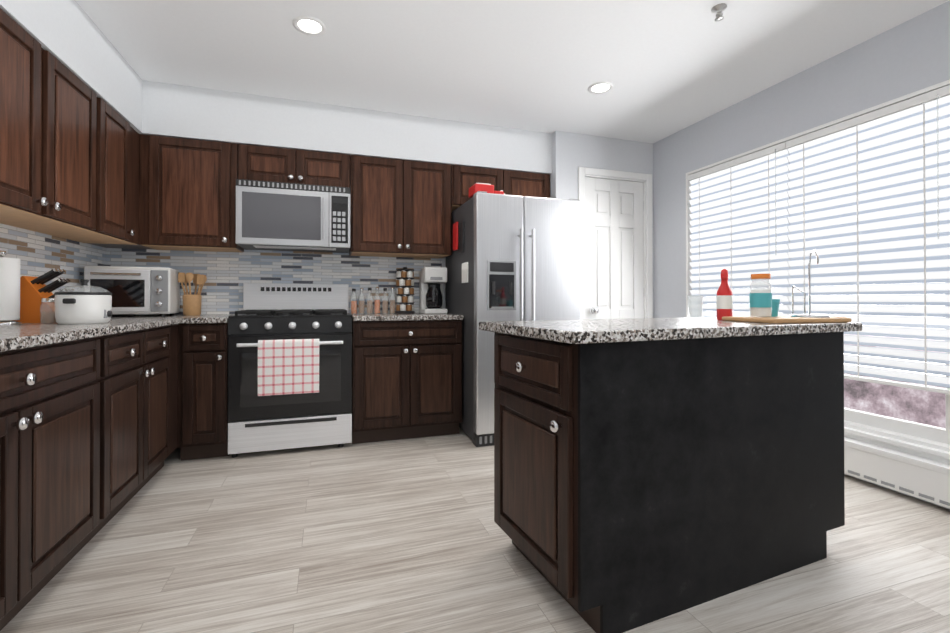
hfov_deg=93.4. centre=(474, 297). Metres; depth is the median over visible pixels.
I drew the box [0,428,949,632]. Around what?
floor
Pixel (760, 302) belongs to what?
jar
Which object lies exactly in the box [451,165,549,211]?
upper cabinet
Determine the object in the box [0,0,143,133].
soffit
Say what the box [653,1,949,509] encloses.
wall
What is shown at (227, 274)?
backsplash
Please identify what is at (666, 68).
ceiling
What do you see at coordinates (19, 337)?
countertop
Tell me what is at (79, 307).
slow cooker
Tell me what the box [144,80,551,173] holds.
soffit
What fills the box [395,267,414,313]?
spice rack
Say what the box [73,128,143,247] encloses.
upper cabinet
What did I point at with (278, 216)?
microwave
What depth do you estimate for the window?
2.45 m
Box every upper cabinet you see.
[0,8,103,235]
[39,101,131,243]
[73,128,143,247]
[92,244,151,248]
[139,134,243,251]
[238,144,349,187]
[349,155,450,257]
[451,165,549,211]
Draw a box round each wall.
[145,257,445,315]
[550,131,653,317]
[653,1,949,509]
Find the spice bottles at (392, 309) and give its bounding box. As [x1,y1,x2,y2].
[351,287,395,313]
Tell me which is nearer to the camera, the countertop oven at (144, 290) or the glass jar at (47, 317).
the glass jar at (47, 317)
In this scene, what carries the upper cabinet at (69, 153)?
attached to the wall
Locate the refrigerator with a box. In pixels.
[446,191,580,446]
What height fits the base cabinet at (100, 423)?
0.875 m
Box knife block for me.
[13,268,72,322]
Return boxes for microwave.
[235,179,349,252]
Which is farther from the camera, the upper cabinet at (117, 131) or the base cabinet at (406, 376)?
the base cabinet at (406, 376)
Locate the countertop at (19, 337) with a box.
[0,315,187,354]
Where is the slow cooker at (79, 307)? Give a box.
[54,279,111,323]
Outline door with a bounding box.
[585,177,643,318]
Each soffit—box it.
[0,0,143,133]
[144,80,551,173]
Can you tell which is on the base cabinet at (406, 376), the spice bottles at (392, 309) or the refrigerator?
the spice bottles at (392, 309)
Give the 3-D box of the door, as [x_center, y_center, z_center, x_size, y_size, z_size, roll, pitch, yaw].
[1.274,-0.018,4.026,0.637,2.098,0.112,0,0,-18]
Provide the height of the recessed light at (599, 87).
0.006 m
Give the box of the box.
[469,183,495,197]
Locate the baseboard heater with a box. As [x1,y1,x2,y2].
[844,437,949,508]
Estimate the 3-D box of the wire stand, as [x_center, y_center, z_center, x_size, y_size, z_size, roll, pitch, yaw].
[1.425,-0.064,1.897,0.188,0.288,0.138,0,0,-38]
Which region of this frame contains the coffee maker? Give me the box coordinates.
[419,267,447,313]
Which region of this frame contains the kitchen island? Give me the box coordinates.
[479,325,844,632]
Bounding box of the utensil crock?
[178,272,206,315]
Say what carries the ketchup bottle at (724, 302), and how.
on the island countertop at (585, 331)
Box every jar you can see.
[40,298,56,322]
[749,274,771,316]
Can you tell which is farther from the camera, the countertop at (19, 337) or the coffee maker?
the coffee maker
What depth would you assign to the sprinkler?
2.23 m
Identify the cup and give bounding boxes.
[767,299,779,316]
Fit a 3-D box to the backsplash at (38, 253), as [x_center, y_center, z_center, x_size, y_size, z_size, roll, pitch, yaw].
[-2.159,-0.146,1.790,0.008,0.530,2.905,0,0,-18]
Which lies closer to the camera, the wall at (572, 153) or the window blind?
the window blind
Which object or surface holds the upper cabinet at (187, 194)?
attached to the wall at (444, 284)
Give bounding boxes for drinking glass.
[687,296,703,319]
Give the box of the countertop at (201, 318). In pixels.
[184,315,232,322]
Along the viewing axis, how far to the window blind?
2.59 m
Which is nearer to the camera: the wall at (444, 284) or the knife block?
the knife block
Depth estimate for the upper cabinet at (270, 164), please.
3.26 m
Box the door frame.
[578,167,652,319]
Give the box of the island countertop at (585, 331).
[479,317,861,344]
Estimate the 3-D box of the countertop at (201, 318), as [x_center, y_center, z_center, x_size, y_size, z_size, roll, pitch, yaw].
[-1.791,0.145,3.098,0.243,0.035,0.628,0,0,-18]
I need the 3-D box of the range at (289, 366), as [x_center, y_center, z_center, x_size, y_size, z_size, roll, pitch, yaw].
[-1.297,0.463,3.229,0.764,1.150,0.680,0,0,-18]
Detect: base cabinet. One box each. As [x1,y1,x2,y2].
[0,339,95,630]
[96,323,195,533]
[196,323,229,458]
[351,313,463,443]
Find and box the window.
[686,79,949,464]
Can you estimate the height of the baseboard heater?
0.192 m
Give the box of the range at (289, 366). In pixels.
[228,283,351,457]
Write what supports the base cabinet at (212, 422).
on the floor
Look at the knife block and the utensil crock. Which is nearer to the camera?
the knife block
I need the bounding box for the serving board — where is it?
[722,316,851,323]
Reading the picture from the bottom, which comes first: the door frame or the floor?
the floor
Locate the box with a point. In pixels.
(484, 187)
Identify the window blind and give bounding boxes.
[688,85,949,393]
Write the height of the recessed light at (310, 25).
0.006 m
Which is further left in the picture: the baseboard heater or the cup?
the cup
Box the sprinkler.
[711,3,726,21]
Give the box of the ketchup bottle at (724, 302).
[716,269,732,319]
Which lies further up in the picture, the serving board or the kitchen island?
the serving board
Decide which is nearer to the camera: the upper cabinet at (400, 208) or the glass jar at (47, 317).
the glass jar at (47, 317)
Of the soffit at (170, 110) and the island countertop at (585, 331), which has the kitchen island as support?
the island countertop at (585, 331)
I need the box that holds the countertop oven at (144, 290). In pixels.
[84,266,179,316]
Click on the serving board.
(785, 319)
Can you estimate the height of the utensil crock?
0.306 m
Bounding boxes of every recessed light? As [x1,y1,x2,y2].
[293,16,326,35]
[588,82,613,93]
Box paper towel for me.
[0,250,23,324]
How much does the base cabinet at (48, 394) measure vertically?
0.875 m
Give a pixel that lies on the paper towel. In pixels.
(9, 290)
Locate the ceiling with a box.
[76,0,949,142]
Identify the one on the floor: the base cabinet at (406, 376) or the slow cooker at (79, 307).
the base cabinet at (406, 376)
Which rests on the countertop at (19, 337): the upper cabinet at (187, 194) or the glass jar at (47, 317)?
the glass jar at (47, 317)
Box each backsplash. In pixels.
[0,223,107,293]
[108,248,441,315]
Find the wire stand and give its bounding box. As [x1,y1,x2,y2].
[789,250,830,317]

